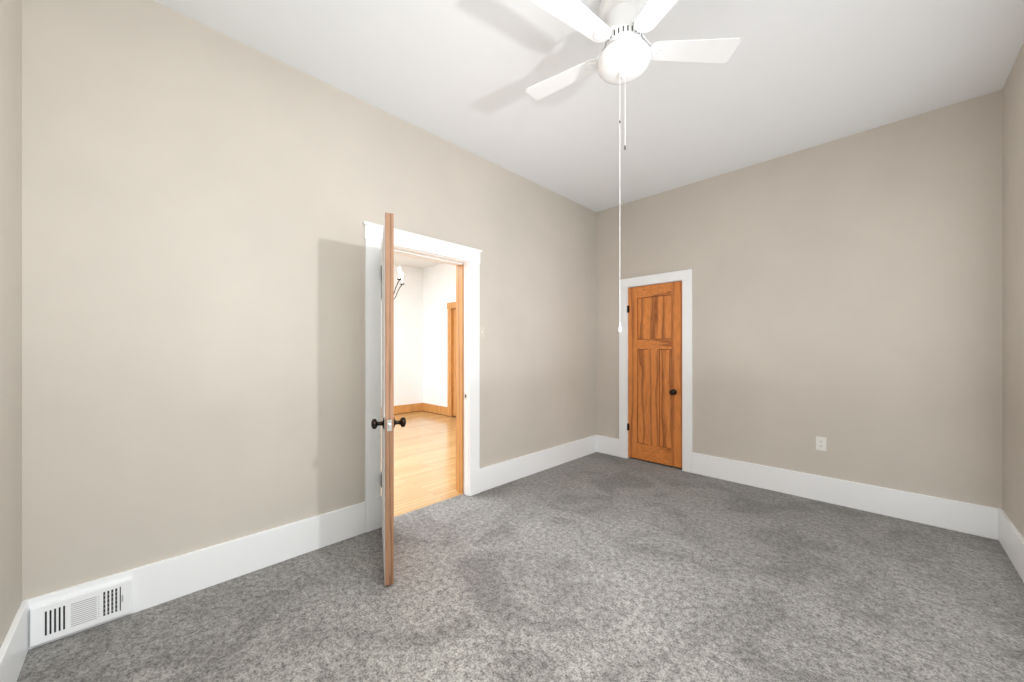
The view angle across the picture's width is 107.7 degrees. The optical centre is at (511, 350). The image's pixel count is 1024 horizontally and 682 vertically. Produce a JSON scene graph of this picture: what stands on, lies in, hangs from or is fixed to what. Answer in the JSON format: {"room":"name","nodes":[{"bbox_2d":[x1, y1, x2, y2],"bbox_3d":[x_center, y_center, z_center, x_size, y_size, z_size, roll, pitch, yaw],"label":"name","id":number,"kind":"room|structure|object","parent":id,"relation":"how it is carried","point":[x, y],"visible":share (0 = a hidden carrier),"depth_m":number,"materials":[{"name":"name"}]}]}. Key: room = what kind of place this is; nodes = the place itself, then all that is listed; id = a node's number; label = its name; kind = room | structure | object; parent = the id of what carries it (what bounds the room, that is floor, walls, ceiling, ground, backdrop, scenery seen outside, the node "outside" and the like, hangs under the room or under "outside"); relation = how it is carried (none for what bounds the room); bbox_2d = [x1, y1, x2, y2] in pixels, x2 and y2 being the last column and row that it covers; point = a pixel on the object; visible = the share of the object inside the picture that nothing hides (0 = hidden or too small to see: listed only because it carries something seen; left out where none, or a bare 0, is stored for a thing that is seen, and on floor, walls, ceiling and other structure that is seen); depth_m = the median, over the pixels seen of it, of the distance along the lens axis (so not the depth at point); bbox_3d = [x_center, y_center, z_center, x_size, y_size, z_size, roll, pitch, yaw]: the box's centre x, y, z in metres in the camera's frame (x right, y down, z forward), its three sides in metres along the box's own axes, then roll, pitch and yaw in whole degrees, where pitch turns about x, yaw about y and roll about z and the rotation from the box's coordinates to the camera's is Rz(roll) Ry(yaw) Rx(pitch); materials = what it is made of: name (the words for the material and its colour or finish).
{"room":"empty bedroom","nodes":[
{"label":"empty bedroom","id":0,"kind":"room"},
{"bbox_2d":[0,0,21,646],"bbox_3d":[-1.016,-0.240,0.414,3.120,3.000,0.160,0,0,45],"label":"wall","id":1,"kind":"structure","parent":0,"point":[10,306],"depth_m":1.43,"materials":[{"name":"beige paint"}]},
{"bbox_2d":[0,597,35,681],"bbox_3d":[-0.964,1.155,0.487,3.090,0.210,0.019,0,0,45],"label":"baseboard","id":2,"kind":"structure","parent":1,"relation":"attached to","point":[15,646],"depth_m":1.43,"materials":[{"name":"white paint"}]},
{"bbox_2d":[22,0,595,600],"bbox_3d":[-0.532,-0.240,3.161,0.080,3.000,4.730,0,0,45],"label":"wall","id":3,"kind":"structure","parent":0,"point":[200,202],"depth_m":2.03,"materials":[{"name":"beige paint"}]},
{"bbox_2d":[36,502,364,646],"bbox_3d":[-1.528,1.155,2.092,0.022,0.210,1.431,0,0,45],"label":"baseboard","id":4,"kind":"structure","parent":3,"relation":"attached to","point":[174,577],"depth_m":2.04,"materials":[{"name":"white paint"}]},
{"bbox_2d":[30,577,132,646],"bbox_3d":[-1.913,1.162,1.672,0.034,0.160,0.302,0,0,45],"label":"air vent register","id":5,"kind":"object","parent":4,"relation":"attached to","point":[55,619],"visible":1,"depth_m":1.66,"materials":[{"name":"white paint"}]},
{"bbox_2d":[362,221,481,531],"bbox_3d":[-0.674,0.182,2.982,0.096,2.156,1.063,0,0,45],"label":"trim","id":6,"kind":"structure","parent":3,"relation":"attached to","point":[466,256],"depth_m":2.79,"materials":[{"name":"white paint"}]},
{"bbox_2d":[381,247,466,493],"bbox_3d":[-0.725,0.239,3.032,0.148,2.058,0.835,0,0,45],"label":"doorway","id":7,"kind":"structure","parent":3,"relation":"in","point":[461,395],"depth_m":3.30,"materials":[{"name":"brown wood"}]},
{"bbox_2d":[371,213,405,584],"bbox_3d":[-0.800,0.254,2.328,0.720,1.972,0.391,0,0,45],"label":"entry door","id":8,"kind":"structure","parent":7,"relation":"attached to","point":[388,422],"depth_m":1.99,"materials":[{"name":"brown wood"}]},
{"bbox_2d":[480,326,484,338],"bbox_3d":[-0.267,-0.170,3.359,0.014,0.115,0.070,0,0,45],"label":"switch plate","id":9,"kind":"object","parent":3,"relation":"attached to","point":[482,331],"visible":0.88,"depth_m":3.36,"materials":[{"name":"beige plastic"}]},
{"bbox_2d":[480,435,595,491],"bbox_3d":[0.386,1.155,4.006,0.022,0.210,1.916,0,0,45],"label":"baseboard","id":10,"kind":"structure","parent":3,"relation":"attached to","point":[501,473],"depth_m":3.83,"materials":[{"name":"white paint"}]},
{"bbox_2d":[381,262,455,406],"bbox_3d":[-0.798,-0.240,3.008,0.080,3.000,5.737,0,0,45],"label":"wall","id":11,"kind":"structure","parent":0,"point":[424,297],"depth_m":2.98,"materials":[{"name":"white paint"}]},
{"bbox_2d":[381,403,421,415],"bbox_3d":[-3.798,1.177,6.008,0.018,0.165,5.417,0,0,45],"label":"baseboard","id":12,"kind":"structure","parent":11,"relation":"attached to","point":[398,409],"depth_m":7.65,"materials":[{"name":"brown wood"}]},
{"bbox_2d":[381,250,456,489],"bbox_3d":[-0.786,0.182,3.093,0.024,2.155,1.055,0,0,45],"label":"trim","id":13,"kind":"structure","parent":11,"relation":"attached to","point":[451,306],"depth_m":3.31,"materials":[{"name":"brown wood"}]},
{"bbox_2d":[422,403,446,415],"bbox_3d":[-1.560,1.177,7.586,0.892,0.165,0.018,0,0,45],"label":"baseboard","id":14,"kind":"structure","parent":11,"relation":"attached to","point":[427,407],"depth_m":7.59,"materials":[{"name":"brown wood"}]},
{"bbox_2d":[453,309,455,415],"bbox_3d":[-0.840,0.221,6.947,0.804,2.054,0.035,0,0,45],"label":"door","id":15,"kind":"structure","parent":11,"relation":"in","point":[454,362],"depth_m":7.19,"materials":[{"name":"brown wood"}]},
{"bbox_2d":[381,411,460,516],"bbox_3d":[-2.338,1.324,4.548,4.467,0.112,5.737,0,0,45],"label":"floor","id":16,"kind":"structure","parent":0,"point":[424,458],"depth_m":4.33,"materials":[{"name":"beige wood"}]},
{"bbox_2d":[17,452,1023,681],"bbox_3d":[0.867,1.320,2.229,3.345,0.120,5.390,0,0,45],"label":"floor","id":17,"kind":"structure","parent":0,"point":[597,567],"depth_m":1.87,"materials":[{"name":"grey carpet"}]},
{"bbox_2d":[153,0,1023,268],"bbox_3d":[-0.996,-1.800,3.526,7.812,0.120,6.190,0,0,45],"label":"ceiling","id":18,"kind":"structure","parent":0,"point":[789,77],"depth_m":2.34,"materials":[{"name":"white paint"}]},
{"bbox_2d":[381,267,403,298],"bbox_3d":[-1.743,-1.213,5.087,0.633,1.053,0.612,0,0,45],"label":"chandelier","id":19,"kind":"object","parent":18,"relation":"hanging from","point":[401,279],"visible":0.27,"depth_m":5.04,"materials":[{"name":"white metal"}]},
{"bbox_2d":[526,0,740,331],"bbox_3d":[0.514,-0.917,1.732,1.072,1.646,0.702,0,0,18],"label":"ceiling fan","id":20,"kind":"object","parent":18,"relation":"hanging from","point":[628,53],"visible":1,"depth_m":1.79,"materials":[{"name":"white metal"}]},
{"bbox_2d":[596,89,1002,508],"bbox_3d":[2.272,-0.240,3.589,3.280,3.000,0.160,0,0,45],"label":"wall","id":21,"kind":"structure","parent":0,"point":[848,297],"depth_m":3.00,"materials":[{"name":"beige paint"}]},
{"bbox_2d":[596,435,618,456],"bbox_3d":[1.176,1.155,4.559,0.297,0.210,0.019,0,0,45],"label":"baseboard","id":22,"kind":"structure","parent":21,"relation":"attached to","point":[606,445],"depth_m":4.56,"materials":[{"name":"white paint"}]},
{"bbox_2d":[627,281,681,467],"bbox_3d":[1.566,0.250,4.160,0.626,1.980,0.104,0,0,45],"label":"closet door","id":23,"kind":"structure","parent":21,"relation":"in","point":[654,423],"depth_m":4.16,"materials":[{"name":"brown wood"}]},
{"bbox_2d":[619,269,692,472],"bbox_3d":[1.629,0.205,4.217,0.828,2.109,0.181,0,0,45],"label":"trim","id":24,"kind":"structure","parent":21,"relation":"attached to","point":[685,277],"depth_m":3.93,"materials":[{"name":"white paint"}]},
{"bbox_2d":[816,436,826,450],"bbox_3d":[2.600,0.780,3.143,0.070,0.115,0.007,0,0,45],"label":"electrical outlet plate","id":25,"kind":"object","parent":21,"relation":"attached to","point":[821,443],"visible":1,"depth_m":3.14,"materials":[{"name":"white plastic"}]},
{"bbox_2d":[692,452,991,538],"bbox_3d":[2.551,1.155,3.184,1.935,0.210,0.019,0,0,45],"label":"baseboard","id":26,"kind":"structure","parent":21,"relation":"attached to","point":[969,518],"depth_m":2.97,"materials":[{"name":"white paint"}]},
{"bbox_2d":[1003,42,1023,537],"bbox_3d":[1.703,-0.240,0.813,0.160,3.000,4.570,0,0,45],"label":"wall","id":27,"kind":"structure","parent":0,"point":[1013,298],"depth_m":2.27,"materials":[{"name":"beige paint"}]},
{"bbox_2d":[992,507,1023,581],"bbox_3d":[1.695,1.155,0.934,0.022,0.210,4.410,0,0,45],"label":"baseboard","id":28,"kind":"structure","parent":27,"relation":"attached to","point":[1003,529],"depth_m":2.26,"materials":[{"name":"white paint"}]}
]}

